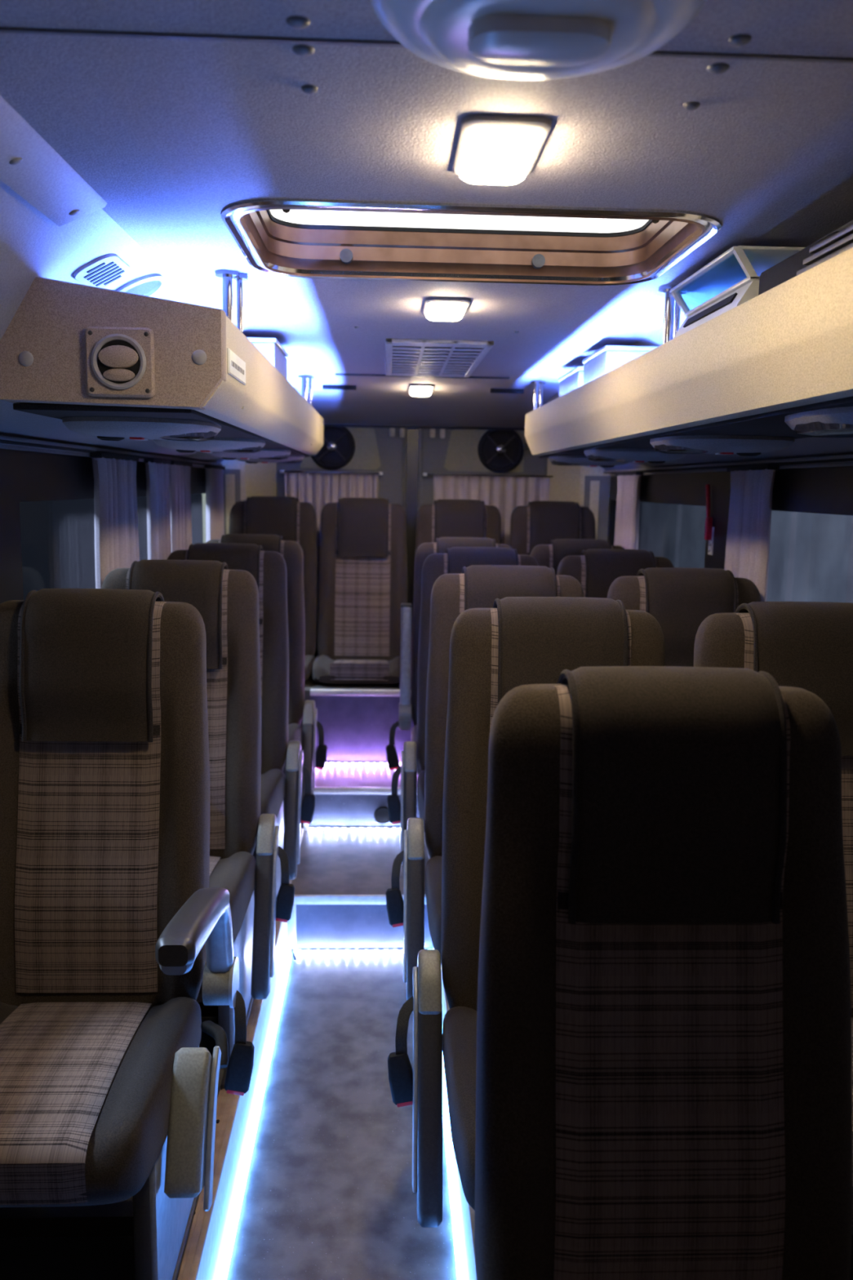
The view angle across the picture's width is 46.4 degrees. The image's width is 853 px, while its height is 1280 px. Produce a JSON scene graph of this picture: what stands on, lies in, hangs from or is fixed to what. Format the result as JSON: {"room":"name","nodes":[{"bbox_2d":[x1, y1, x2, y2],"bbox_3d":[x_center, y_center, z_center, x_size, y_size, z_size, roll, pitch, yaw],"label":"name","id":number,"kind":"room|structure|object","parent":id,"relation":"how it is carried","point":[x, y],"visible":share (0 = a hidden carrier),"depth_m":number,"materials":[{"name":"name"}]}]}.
{"room":"vehicle interior","nodes":[
{"label":"vehicle interior","id":0,"kind":"room"},
{"bbox_2d":[226,952,457,1279],"bbox_3d":[-0.147,1.419,1.407,0.505,0.040,4.155,1,9,-2],"label":"floor","id":1,"kind":"structure","parent":0,"point":[329,1194],"depth_m":2.42,"materials":[{"name":"carpet"}]},
{"bbox_2d":[216,949,292,1279],"bbox_3d":[-0.429,1.231,2.395,0.018,0.012,2.085,1,9,-2],"label":"led strip","id":2,"kind":"object","parent":1,"relation":"on","point":[222,1274],"visible":1,"depth_m":2.44,"materials":[{"name":"white"}]},
{"bbox_2d":[293,949,403,952],"bbox_3d":[-0.225,1.077,3.442,0.483,0.010,0.013,1,9,-2],"label":"led strip","id":3,"kind":"object","parent":1,"relation":"on","point":[296,950],"visible":0.73,"depth_m":3.44,"materials":[{"name":"white plastic"}]},
{"bbox_2d":[442,1054,466,1279],"bbox_3d":[0.056,1.237,2.415,0.018,0.012,2.085,1,9,-2],"label":"led strip","id":4,"kind":"object","parent":1,"relation":"on","point":[452,1183],"visible":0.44,"depth_m":2.27,"materials":[{"name":"white"}]},
{"bbox_2d":[300,653,411,750],"bbox_3d":[-0.079,0.514,4.979,2.070,0.740,1.040,1,9,-2],"label":"floor","id":5,"kind":"structure","parent":0,"point":[309,683],"depth_m":4.50,"materials":[{"name":"carpet"}]},
{"bbox_2d":[229,496,317,680],"bbox_3d":[-0.755,-0.262,4.716,0.444,0.825,0.691,1,9,-2],"label":"seat","id":6,"kind":"object","parent":5,"relation":"on","point":[286,517],"visible":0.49,"depth_m":4.88,"materials":[{"name":"fabric"}]},
{"bbox_2d":[304,654,315,680],"bbox_3d":[-0.758,0.121,4.673,0.444,0.082,0.480,1,9,-2],"label":"seat cushion","id":7,"kind":"object","parent":6,"relation":"on","point":[308,659],"depth_m":4.59,"materials":[{"name":"fabric"}]},
{"bbox_2d":[312,497,407,684],"bbox_3d":[-0.308,-0.257,4.735,0.444,0.825,0.691,1,9,-2],"label":"seat","id":8,"kind":"object","parent":5,"relation":"on","point":[362,582],"visible":0.92,"depth_m":4.90,"materials":[{"name":"fabric"}]},
{"bbox_2d":[312,654,400,684],"bbox_3d":[-0.310,0.126,4.691,0.444,0.082,0.480,1,9,-2],"label":"seat cushion","id":9,"kind":"object","parent":8,"relation":"on","point":[326,668],"depth_m":4.46,"materials":[{"name":"fabric"}]},
{"bbox_2d":[310,688,411,696],"bbox_3d":[-0.259,0.233,4.394,0.505,0.024,0.034,1,9,-2],"label":"trim","id":10,"kind":"structure","parent":5,"relation":"attached to","point":[350,692],"depth_m":4.38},
{"bbox_2d":[310,695,413,762],"bbox_3d":[-0.262,0.397,4.418,0.505,0.315,0.016,1,9,-2],"label":"stair step","id":11,"kind":"structure","parent":5,"relation":"attached to","point":[357,729],"depth_m":4.41,"materials":[{"name":"carpet"}]},
{"bbox_2d":[413,499,501,597],"bbox_3d":[0.166,-0.251,4.755,0.444,0.825,0.691,1,9,-2],"label":"seat","id":12,"kind":"object","parent":5,"relation":"on","point":[442,517],"visible":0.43,"depth_m":4.90,"materials":[{"name":"fabric"}]},
{"bbox_2d":[509,501,595,555],"bbox_3d":[0.638,-0.246,4.774,0.444,0.825,0.691,1,9,-2],"label":"seat","id":13,"kind":"object","parent":5,"relation":"on","point":[535,523],"visible":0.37,"depth_m":4.92,"materials":[{"name":"fabric"}]},
{"bbox_2d":[302,764,417,827],"bbox_3d":[-0.261,0.784,4.293,0.515,0.410,0.367,1,9,-2],"label":"floor","id":14,"kind":"structure","parent":0,"point":[331,775],"depth_m":4.25,"materials":[{"name":"carpet"}]},
{"bbox_2d":[312,786,400,794],"bbox_3d":[-0.250,0.616,4.074,0.505,0.024,0.025,1,9,-2],"label":"trim","id":15,"kind":"structure","parent":14,"relation":"attached to","point":[317,790],"depth_m":4.06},
{"bbox_2d":[307,794,419,827],"bbox_3d":[-0.252,0.702,4.088,0.505,0.155,0.012,1,9,-2],"label":"trim","id":16,"kind":"structure","parent":14,"relation":"attached to","point":[331,811],"depth_m":4.08,"materials":[{"name":"carpet"}]},
{"bbox_2d":[373,806,389,823],"bbox_3d":[-0.179,0.719,4.083,0.074,0.074,0.010,1,9,-2],"label":"grommet","id":17,"kind":"object","parent":16,"relation":"attached to","point":[380,815],"visible":0.77,"depth_m":4.08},
{"bbox_2d":[0,0,852,427],"bbox_3d":[0.053,-0.709,2.151,1.190,0.155,6.260,1,9,-2],"label":"ceiling","id":18,"kind":"structure","parent":0,"point":[171,134],"depth_m":1.25,"materials":[{"name":"plastic"}]},
{"bbox_2d":[285,15,310,29],"bbox_3d":[-0.118,-0.566,0.915,0.022,0.005,0.022,1,9,-2],"label":"cap","id":19,"kind":"object","parent":18,"relation":"attached to","point":[297,22],"visible":1,"depth_m":0.91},
{"bbox_2d":[292,44,314,56],"bbox_3d":[-0.121,-0.575,0.974,0.022,0.005,0.022,1,9,-2],"label":"cap","id":20,"kind":"object","parent":18,"relation":"attached to","point":[299,50],"visible":1,"depth_m":0.97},
{"bbox_2d":[408,383,434,395],"bbox_3d":[-0.023,-1.046,4.171,0.104,0.034,0.208,1,9,-2],"label":"recessed light","id":21,"kind":"object","parent":18,"relation":"in","point":[415,389],"visible":1,"depth_m":4.09,"materials":[{"name":"white"}]},
{"bbox_2d":[0,26,852,379],"bbox_3d":[0.043,-0.794,2.405,1.190,0.008,2.930,1,9,-2],"label":"trim","id":22,"kind":"structure","parent":18,"relation":"attached to","point":[6,30],"depth_m":0.95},
{"bbox_2d":[385,338,493,377],"bbox_3d":[0.021,-0.932,3.320,0.316,0.012,0.880,1,9,-2],"label":"ceiling vent","id":23,"kind":"object","parent":18,"relation":"in","point":[403,357],"visible":1,"depth_m":3.19,"materials":[{"name":"grey plastic"}]},
{"bbox_2d":[422,297,471,321],"bbox_3d":[0.045,-0.774,2.343,0.104,0.024,0.208,1,9,-2],"label":"recessed light","id":24,"kind":"object","parent":18,"relation":"in","point":[435,308],"visible":1,"depth_m":2.27,"materials":[{"name":"white"}]},
{"bbox_2d":[220,198,721,285],"bbox_3d":[0.069,-0.755,1.758,0.808,0.133,0.553,1,9,-2],"label":"roof hatch","id":25,"kind":"object","parent":18,"relation":"attached to","point":[310,238],"visible":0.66,"depth_m":1.98,"materials":[{"name":"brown metal"}]},
{"bbox_2d":[452,114,551,185],"bbox_3d":[0.090,-0.603,1.242,0.104,0.024,0.208,1,9,-2],"label":"recessed light","id":26,"kind":"object","parent":18,"relation":"in","point":[491,149],"visible":1,"depth_m":1.19,"materials":[{"name":"white"}]},
{"bbox_2d":[369,0,706,79],"bbox_3d":[0.095,-0.527,0.859,0.290,0.058,0.290,1,9,-2],"label":"dome","id":27,"kind":"object","parent":18,"relation":"attached to","point":[499,39],"visible":1,"depth_m":0.83,"materials":[{"name":"white plastic"}]},
{"bbox_2d":[727,33,751,46],"bbox_3d":[0.294,-0.562,0.935,0.022,0.005,0.022,1,9,-2],"label":"cap","id":28,"kind":"object","parent":18,"relation":"attached to","point":[742,39],"visible":1,"depth_m":0.93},
{"bbox_2d":[0,180,852,474],"bbox_3d":[0.051,-0.604,2.167,2.070,0.388,6.260,1,9,-2],"label":"wall","id":29,"kind":"structure","parent":0,"point":[32,246],"depth_m":1.65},
{"bbox_2d":[0,95,106,226],"bbox_3d":[-0.484,-0.490,0.477,0.075,0.038,2.130,1,9,-2],"label":"ceiling panel","id":30,"kind":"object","parent":29,"relation":"attached to","point":[43,179],"depth_m":1.33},
{"bbox_2d":[73,253,130,288],"bbox_3d":[-0.593,-0.675,1.826,0.078,0.045,0.150,1,9,-2],"label":"air vent","id":31,"kind":"object","parent":29,"relation":"in","point":[101,272],"visible":0.94,"depth_m":1.81,"materials":[{"name":"white plastic"}]},
{"bbox_2d":[115,274,164,296],"bbox_3d":[-0.591,-0.709,2.023,0.114,0.065,0.128,1,9,-2],"label":"outlet","id":32,"kind":"object","parent":29,"relation":"attached to","point":[148,285],"visible":0.56,"depth_m":2.01,"materials":[{"name":"plastic"}]},
{"bbox_2d":[0,276,324,461],"bbox_3d":[-0.679,-0.688,2.970,0.556,0.252,3.150,1,9,-2],"label":"luggage rack","id":33,"kind":"object","parent":29,"relation":"attached to","point":[51,321],"depth_m":1.71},
{"bbox_2d":[84,326,155,397],"bbox_3d":[-0.524,-0.474,1.696,0.116,0.116,0.021,1,9,-2],"label":"air nozzle","id":34,"kind":"object","parent":33,"relation":"attached to","point":[119,362],"visible":1,"depth_m":1.69,"materials":[{"name":"beige plastic"}]},
{"bbox_2d":[62,417,221,440],"bbox_3d":[-0.582,-0.430,2.057,0.300,0.037,0.340,1,9,-2],"label":"overhead console","id":35,"kind":"object","parent":33,"relation":"attached to","point":[106,428],"visible":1,"depth_m":1.93,"materials":[{"name":"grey plastic"}]},
{"bbox_2d":[153,437,265,453],"bbox_3d":[-0.613,-0.550,2.827,0.300,0.037,0.340,1,9,-2],"label":"overhead console","id":36,"kind":"object","parent":33,"relation":"attached to","point":[209,444],"visible":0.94,"depth_m":2.70,"materials":[{"name":"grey plastic"}]},
{"bbox_2d":[215,269,247,408],"bbox_3d":[-0.398,-0.611,2.033,0.062,0.268,0.054,1,9,-2],"label":"pole","id":37,"kind":"object","parent":33,"relation":"on","point":[227,275],"visible":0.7,"depth_m":2.01,"materials":[{"name":"silver metal"}]},
{"bbox_2d":[226,347,245,385],"bbox_3d":[-0.356,-0.513,1.873,0.004,0.044,0.215,1,9,-2],"label":"name plate","id":38,"kind":"object","parent":33,"relation":"attached to","point":[236,366],"visible":1,"depth_m":1.85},
{"bbox_2d":[206,448,290,459],"bbox_3d":[-0.644,-0.669,3.597,0.300,0.037,0.340,1,9,-2],"label":"overhead console","id":39,"kind":"object","parent":33,"relation":"attached to","point":[264,453],"visible":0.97,"depth_m":3.48,"materials":[{"name":"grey plastic"}]},
{"bbox_2d":[246,337,288,379],"bbox_3d":[-0.521,-0.741,2.933,0.194,0.246,0.346,1,9,-2],"label":"storage box","id":40,"kind":"object","parent":33,"relation":"on","point":[271,348],"visible":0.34,"depth_m":2.76,"materials":[{"name":"white plastic"}]},
{"bbox_2d":[235,453,304,463],"bbox_3d":[-0.668,-0.764,4.209,0.300,0.037,0.340,1,9,-2],"label":"overhead console","id":41,"kind":"object","parent":33,"relation":"attached to","point":[291,458],"visible":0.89,"depth_m":4.11,"materials":[{"name":"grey plastic"}]},
{"bbox_2d":[297,374,314,444],"bbox_3d":[-0.473,-0.902,3.909,0.062,0.268,0.054,1,9,-2],"label":"pole","id":42,"kind":"object","parent":33,"relation":"on","point":[304,377],"visible":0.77,"depth_m":3.89,"materials":[{"name":"silver metal"}]},
{"bbox_2d":[524,224,852,466],"bbox_3d":[0.744,-0.553,2.258,0.556,0.252,3.710,1,9,-2],"label":"luggage rack","id":43,"kind":"object","parent":29,"relation":"attached to","point":[787,349],"depth_m":1.70,"materials":[{"name":"plastic"}]},
{"bbox_2d":[530,379,546,409],"bbox_3d":[0.440,-0.892,3.947,0.062,0.268,0.054,1,9,-2],"label":"pole","id":44,"kind":"object","parent":43,"relation":"on","point":[536,387],"visible":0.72,"depth_m":3.93,"materials":[{"name":"silver metal"}]},
{"bbox_2d":[558,366,583,396],"bbox_3d":[0.541,-0.783,3.364,0.140,0.232,0.366,1,9,-2],"label":"storage box","id":45,"kind":"object","parent":43,"relation":"on","point":[573,380],"visible":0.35,"depth_m":3.28,"materials":[{"name":"white plastic"}]},
{"bbox_2d":[548,455,629,467],"bbox_3d":[0.619,-0.677,3.789,0.300,0.037,0.340,1,9,-2],"label":"overhead console","id":46,"kind":"object","parent":43,"relation":"attached to","point":[581,460],"visible":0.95,"depth_m":3.67,"materials":[{"name":"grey plastic"}]},
{"bbox_2d":[582,345,658,385],"bbox_3d":[0.568,-0.724,2.949,0.160,0.244,0.326,1,9,-2],"label":"storage box","id":47,"kind":"object","parent":43,"relation":"on","point":[607,358],"visible":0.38,"depth_m":2.78,"materials":[{"name":"white plastic"}]},
{"bbox_2d":[583,448,687,463],"bbox_3d":[0.647,-0.570,3.097,0.300,0.037,0.340,1,9,-2],"label":"overhead console","id":48,"kind":"object","parent":43,"relation":"attached to","point":[635,455],"visible":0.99,"depth_m":2.97,"materials":[{"name":"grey plastic"}]},
{"bbox_2d":[658,284,686,417],"bbox_3d":[0.514,-0.606,2.101,0.062,0.268,0.054,1,9,-2],"label":"pole","id":49,"kind":"object","parent":43,"relation":"on","point":[669,315],"visible":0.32,"depth_m":2.08,"materials":[{"name":"silver metal"}]},
{"bbox_2d":[649,435,795,456],"bbox_3d":[0.679,-0.447,2.308,0.300,0.037,0.340,1,9,-2],"label":"overhead console","id":50,"kind":"object","parent":43,"relation":"attached to","point":[740,445],"visible":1,"depth_m":2.18,"materials":[{"name":"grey plastic"}]},
{"bbox_2d":[670,245,805,338],"bbox_3d":[0.619,-0.564,1.882,0.228,0.256,0.380,1,9,-2],"label":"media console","id":51,"kind":"object","parent":43,"relation":"on","point":[735,273],"visible":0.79,"depth_m":1.80,"materials":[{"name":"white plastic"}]},
{"bbox_2d":[758,231,839,295],"bbox_3d":[0.671,-0.490,1.554,0.220,0.212,0.285,1,9,-2],"label":"equipment box","id":52,"kind":"object","parent":43,"relation":"on","point":[786,269],"visible":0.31,"depth_m":1.56,"materials":[{"name":"black plastic"}]},
{"bbox_2d":[784,406,852,436],"bbox_3d":[0.712,-0.321,1.498,0.300,0.037,0.340,1,9,-2],"label":"overhead console","id":53,"kind":"object","parent":43,"relation":"attached to","point":[836,421],"visible":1,"depth_m":1.46,"materials":[{"name":"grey plastic"}]},
{"bbox_2d":[0,822,852,1279],"bbox_3d":[0.041,1.241,1.924,2.070,0.240,5.216,1,9,-2],"label":"floor","id":54,"kind":"structure","parent":0,"point":[332,862],"depth_m":3.44,"materials":[{"name":"carpet"}]},
{"bbox_2d":[0,588,254,1279],"bbox_3d":[-0.598,0.529,1.781,0.548,1.190,0.692,1,9,-2],"label":"seat","id":55,"kind":"object","parent":54,"relation":"on","point":[113,926],"visible":1,"depth_m":1.90,"materials":[{"name":"fabric"}]},
{"bbox_2d":[0,996,201,1207],"bbox_3d":[-0.650,0.764,1.713,0.444,0.143,0.480,1,9,-2],"label":"seat cushion","id":56,"kind":"object","parent":55,"relation":"on","point":[90,1086],"depth_m":1.61,"materials":[{"name":"fabric"}]},
{"bbox_2d":[101,559,294,1089],"bbox_3d":[-0.620,0.411,2.542,0.548,1.190,0.692,1,9,-2],"label":"seat","id":57,"kind":"object","parent":54,"relation":"on","point":[226,600],"visible":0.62,"depth_m":2.67,"materials":[{"name":"fabric"}]},
{"bbox_2d":[208,851,255,942],"bbox_3d":[-0.672,0.646,2.474,0.444,0.143,0.480,1,9,-2],"label":"seat cushion","id":58,"kind":"object","parent":57,"relation":"on","point":[234,872],"depth_m":2.50,"materials":[{"name":"fabric"}]},
{"bbox_2d":[177,827,303,1279],"bbox_3d":[-0.431,1.144,1.695,0.050,0.011,4.830,1,9,-2],"label":"trim","id":59,"kind":"structure","parent":54,"relation":"on","point":[227,1104],"depth_m":2.07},
{"bbox_2d":[167,542,315,895],"bbox_3d":[-0.652,0.289,3.321,0.548,1.190,0.692,1,9,-2],"label":"seat","id":60,"kind":"object","parent":54,"relation":"on","point":[268,568],"visible":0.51,"depth_m":3.45,"materials":[{"name":"fabric"}]},
{"bbox_2d":[260,768,285,817],"bbox_3d":[-0.704,0.525,3.254,0.444,0.143,0.480,1,9,-2],"label":"seat cushion","id":61,"kind":"object","parent":60,"relation":"on","point":[273,790],"depth_m":3.23,"materials":[{"name":"fabric"}]},
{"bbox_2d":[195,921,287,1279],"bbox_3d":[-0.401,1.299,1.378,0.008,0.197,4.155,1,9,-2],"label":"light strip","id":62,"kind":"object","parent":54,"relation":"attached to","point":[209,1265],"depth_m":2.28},
{"bbox_2d":[205,533,327,829],"bbox_3d":[-0.675,0.187,3.983,0.548,1.190,0.692,1,9,-2],"label":"seat","id":63,"kind":"object","parent":54,"relation":"on","point":[291,551],"visible":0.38,"depth_m":4.12,"materials":[{"name":"fabric"}]},
{"bbox_2d":[282,723,302,776],"bbox_3d":[-0.727,0.422,3.915,0.444,0.143,0.480,1,9,-2],"label":"seat cushion","id":64,"kind":"object","parent":63,"relation":"on","point":[295,730],"depth_m":3.96,"materials":[{"name":"fabric"}]},
{"bbox_2d":[287,904,296,949],"bbox_3d":[-0.465,0.991,3.428,0.030,0.177,0.014,1,9,-2],"label":"trim","id":65,"kind":"structure","parent":54,"relation":"attached to","point":[291,926],"depth_m":3.42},
{"bbox_2d":[305,826,400,830],"bbox_3d":[-0.252,0.775,4.080,0.491,0.010,0.013,1,9,-2],"label":"led strip","id":66,"kind":"object","parent":54,"relation":"on","point":[306,828],"visible":0.8,"depth_m":4.08,"materials":[{"name":"white plastic"}]},
{"bbox_2d":[293,894,426,904],"bbox_3d":[-0.226,0.893,3.425,0.505,0.030,0.016,1,9,-2],"label":"trim","id":67,"kind":"structure","parent":54,"relation":"attached to","point":[298,899],"depth_m":3.42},
{"bbox_2d":[295,904,433,949],"bbox_3d":[-0.220,0.994,3.442,0.490,0.175,0.010,1,9,-2],"label":"trim","id":68,"kind":"structure","parent":54,"relation":"attached to","point":[318,926],"depth_m":3.44,"materials":[{"name":"plastic"}]},
{"bbox_2d":[386,537,511,774],"bbox_3d":[0.113,0.195,4.016,0.548,1.190,0.692,1,9,-2],"label":"seat","id":69,"kind":"object","parent":54,"relation":"on","point":[407,709],"visible":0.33,"depth_m":4.14,"materials":[{"name":"fabric"}]},
{"bbox_2d":[410,724,421,774],"bbox_3d":[0.165,0.432,3.953,0.444,0.143,0.480,1,9,-2],"label":"seat cushion","id":70,"kind":"object","parent":69,"relation":"on","point":[414,731],"depth_m":3.90,"materials":[{"name":"fabric"}]},
{"bbox_2d":[433,947,476,1279],"bbox_3d":[0.111,1.305,1.400,0.008,0.197,4.155,1,9,-2],"label":"trim","id":71,"kind":"structure","parent":54,"relation":"attached to","point":[470,1268],"depth_m":2.05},
{"bbox_2d":[386,546,538,877],"bbox_3d":[0.144,0.298,3.355,0.548,1.190,0.692,1,9,-2],"label":"seat","id":72,"kind":"object","parent":54,"relation":"on","point":[435,565],"visible":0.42,"depth_m":3.48,"materials":[{"name":"fabric"}]},
{"bbox_2d":[417,769,424,829],"bbox_3d":[0.197,0.535,3.292,0.444,0.143,0.480,1,9,-2],"label":"seat cushion","id":73,"kind":"object","parent":72,"relation":"on","point":[420,780],"depth_m":3.25,"materials":[{"name":"fabric"}]},
{"bbox_2d":[386,564,584,1000],"bbox_3d":[0.173,0.424,2.545,0.548,1.190,0.692,1,9,-2],"label":"seat","id":74,"kind":"object","parent":54,"relation":"on","point":[477,586],"visible":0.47,"depth_m":2.66,"materials":[{"name":"fabric"}]},
{"bbox_2d":[424,856,442,963],"bbox_3d":[0.225,0.661,2.482,0.444,0.143,0.480,1,9,-2],"label":"seat cushion","id":75,"kind":"object","parent":74,"relation":"on","point":[433,876],"depth_m":2.40,"materials":[{"name":"fabric"}]},
{"bbox_2d":[387,596,665,1227],"bbox_3d":[0.208,0.544,1.775,0.548,1.190,0.692,1,9,-2],"label":"seat","id":76,"kind":"object","parent":54,"relation":"on","point":[519,641],"visible":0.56,"depth_m":1.89,"materials":[{"name":"fabric"}]},
{"bbox_2d":[442,1006,476,1210],"bbox_3d":[0.260,0.781,1.712,0.444,0.143,0.480,1,9,-2],"label":"seat cushion","id":77,"kind":"object","parent":76,"relation":"on","point":[460,1023],"depth_m":1.64,"materials":[{"name":"fabric"}]},
{"bbox_2d":[530,538,625,574],"bbox_3d":[0.651,0.201,4.039,0.444,1.190,0.692,1,9,-2],"label":"seat","id":78,"kind":"object","parent":54,"relation":"on","point":[550,555],"visible":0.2,"depth_m":4.17,"materials":[{"name":"fabric"}]},
{"bbox_2d":[556,548,674,598],"bbox_3d":[0.682,0.304,3.377,0.444,1.190,0.692,1,9,-2],"label":"seat","id":79,"kind":"object","parent":54,"relation":"on","point":[595,569],"visible":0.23,"depth_m":3.50,"materials":[{"name":"fabric"}]},
{"bbox_2d":[474,666,852,1279],"bbox_3d":[0.290,0.662,1.022,0.444,1.190,0.692,1,9,-2],"label":"seat","id":80,"kind":"object","parent":54,"relation":"on","point":[664,1076],"visible":1,"depth_m":1.16,"materials":[{"name":"fabric"}]},
{"bbox_2d":[607,567,761,666],"bbox_3d":[0.715,0.430,2.568,0.444,1.190,0.692,1,9,-2],"label":"seat","id":81,"kind":"object","parent":54,"relation":"on","point":[680,599],"visible":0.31,"depth_m":2.69,"materials":[{"name":"fabric"}]},
{"bbox_2d":[693,601,852,1254],"bbox_3d":[0.743,0.554,1.768,0.444,1.190,0.692,1,9,-2],"label":"seat","id":82,"kind":"object","parent":54,"relation":"on","point":[808,646],"visible":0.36,"depth_m":1.89,"materials":[{"name":"fabric"}]},
{"bbox_3d":[-0.965,0.627,2.317,0.040,0.820,6.260,1,9,-2],"label":"wall","id":83,"kind":"structure","parent":0,"visible":0},
{"bbox_2d":[0,435,222,604],"bbox_3d":[-0.925,-0.108,2.204,0.074,0.668,6.260,1,9,-2],"label":"window","id":84,"kind":"structure","parent":83,"relation":"in","point":[25,476],"depth_m":2.36,"materials":[{"name":"black glass"}]},
{"bbox_2d":[89,452,139,588],"bbox_3d":[-0.923,-0.263,2.981,0.046,0.577,0.420,1,9,-2],"label":"window curtain","id":85,"kind":"object","parent":84,"relation":"hanging from","point":[115,500],"visible":0.66,"depth_m":2.87,"materials":[{"name":"fabric"}]},
{"bbox_2d":[143,457,171,559],"bbox_3d":[-0.945,-0.347,3.519,0.046,0.577,0.272,1,9,-2],"label":"window curtain","id":86,"kind":"object","parent":84,"relation":"hanging from","point":[157,470],"visible":0.58,"depth_m":3.43,"materials":[{"name":"fabric"}]},
{"bbox_2d":[168,460,192,552],"bbox_3d":[-0.959,-0.403,3.879,0.046,0.577,0.360,1,9,-2],"label":"window curtain","id":87,"kind":"object","parent":84,"relation":"hanging from","point":[180,471],"visible":0.53,"depth_m":3.80,"materials":[{"name":"fabric"}]},
{"bbox_2d":[204,464,225,542],"bbox_3d":[-0.991,-0.527,4.679,0.046,0.577,0.380,1,9,-2],"label":"window curtain","id":88,"kind":"object","parent":84,"relation":"hanging from","point":[215,522],"visible":0.62,"depth_m":4.56,"materials":[{"name":"fabric"}]},
{"bbox_3d":[-0.083,-0.555,5.344,2.150,1.460,0.070,1,9,-2],"label":"wall","id":89,"kind":"structure","parent":0,"visible":0},
{"bbox_2d":[202,459,276,542],"bbox_3d":[-0.947,-0.451,5.095,0.325,1.100,0.385,1,9,-2],"label":"trim","id":90,"kind":"structure","parent":89,"relation":"attached to","point":[242,480],"depth_m":4.92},
{"bbox_2d":[276,426,407,653],"bbox_3d":[-0.573,-0.524,5.272,0.925,1.205,0.042,1,9,-2],"label":"rear wall panel","id":91,"kind":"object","parent":89,"relation":"in","point":[375,451],"depth_m":5.20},
{"bbox_2d":[280,470,382,475],"bbox_3d":[-0.492,-0.869,5.170,0.530,0.016,0.056,1,9,-2],"label":"curtain rod","id":92,"kind":"object","parent":91,"relation":"attached to","point":[281,471],"visible":1,"depth_m":5.14,"materials":[{"name":"silver metal"}]},
{"bbox_2d":[284,472,378,570],"bbox_3d":[-0.497,-0.620,5.215,0.489,0.514,0.033,1,9,-2],"label":"curtain","id":93,"kind":"object","parent":92,"relation":"hanging from","point":[318,490],"visible":0.33,"depth_m":5.19,"materials":[{"name":"fabric"}]},
{"bbox_2d":[311,426,355,470],"bbox_3d":[-0.490,-1.004,5.159,0.240,0.240,0.038,1,9,-2],"label":"speaker","id":94,"kind":"object","parent":91,"relation":"attached to","point":[337,451],"visible":0.92,"depth_m":5.16},
{"bbox_2d":[405,428,418,631],"bbox_3d":[-0.081,-0.522,5.299,0.060,1.210,0.030,1,9,-2],"label":"trim","id":95,"kind":"structure","parent":89,"relation":"attached to","point":[412,454],"depth_m":5.25,"materials":[{"name":"grey plastic"}]},
{"bbox_2d":[323,423,524,431],"bbox_3d":[-0.070,-1.120,5.188,1.190,0.035,0.075,1,9,-2],"label":"trim","id":96,"kind":"structure","parent":89,"relation":"attached to","point":[324,424],"depth_m":5.16,"materials":[{"name":"black plastic"}]},
{"bbox_2d":[417,428,547,511],"bbox_3d":[0.411,-0.514,5.314,0.925,1.205,0.042,1,9,-2],"label":"rear wall panel","id":97,"kind":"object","parent":89,"relation":"in","point":[457,453],"depth_m":5.22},
{"bbox_2d":[422,472,553,477],"bbox_3d":[0.357,-0.860,5.206,0.750,0.016,0.056,1,9,-2],"label":"curtain rod","id":98,"kind":"object","parent":97,"relation":"attached to","point":[424,473],"visible":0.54,"depth_m":5.18,"materials":[{"name":"silver metal"}]},
{"bbox_2d":[433,475,550,545],"bbox_3d":[0.372,-0.611,5.251,0.679,0.514,0.033,1,9,-2],"label":"curtain","id":99,"kind":"object","parent":98,"relation":"hanging from","point":[504,493],"visible":0.27,"depth_m":5.22,"materials":[{"name":"fabric"}]},
{"bbox_2d":[477,429,524,472],"bbox_3d":[0.389,-0.994,5.196,0.240,0.240,0.038,1,9,-2],"label":"speaker","id":100,"kind":"object","parent":97,"relation":"attached to","point":[499,451],"visible":1,"depth_m":5.20},
{"bbox_2d":[546,457,610,541],"bbox_3d":[0.797,-0.431,5.168,0.325,1.100,0.385,1,9,-2],"label":"trim","id":101,"kind":"structure","parent":89,"relation":"attached to","point":[588,486],"depth_m":4.98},
{"bbox_3d":[1.023,0.648,2.400,0.040,0.820,6.260,1,9,-2],"label":"wall","id":102,"kind":"structure","parent":0,"visible":0},
{"bbox_2d":[603,454,852,569],"bbox_3d":[1.009,-0.087,2.285,0.074,0.668,6.260,1,9,-2],"label":"window","id":103,"kind":"structure","parent":102,"relation":"in","point":[821,490],"depth_m":3.24,"materials":[{"name":"black glass"}]},
{"bbox_2d":[613,471,643,549],"bbox_3d":[0.891,-0.457,4.441,0.046,0.577,0.380,1,9,-2],"label":"window curtain","id":104,"kind":"object","parent":103,"relation":"hanging from","point":[628,483],"visible":0.64,"depth_m":4.35,"materials":[{"name":"fabric"}]},
{"bbox_2d":[704,484,712,540],"bbox_3d":[0.960,-0.436,3.392,0.020,0.187,0.057,1,9,-2],"label":"hammer","id":105,"kind":"object","parent":103,"relation":"attached to","point":[708,521],"visible":1,"depth_m":3.38,"materials":[{"name":"red plastic"}]},
{"bbox_2d":[724,463,779,601],"bbox_3d":[0.950,-0.227,2.960,0.046,0.577,0.340,1,9,-2],"label":"window curtain","id":106,"kind":"object","parent":103,"relation":"hanging from","point":[749,518],"visible":0.6,"depth_m":2.88,"materials":[{"name":"fabric"}]},
{"label":"outside","id":107,"kind":"structure","parent":0,"visible":0},
{"bbox_3d":[-0.201,1.807,4.324,28.000,0.100,24.000,1,9,-2],"label":"ground","id":108,"kind":"structure","parent":107,"visible":0},
{"bbox_2d":[640,502,852,602],"bbox_3d":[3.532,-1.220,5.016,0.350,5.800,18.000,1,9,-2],"label":"window","id":109,"kind":"structure","parent":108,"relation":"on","point":[811,559],"depth_m":8.80,"materials":[{"name":"glass"}]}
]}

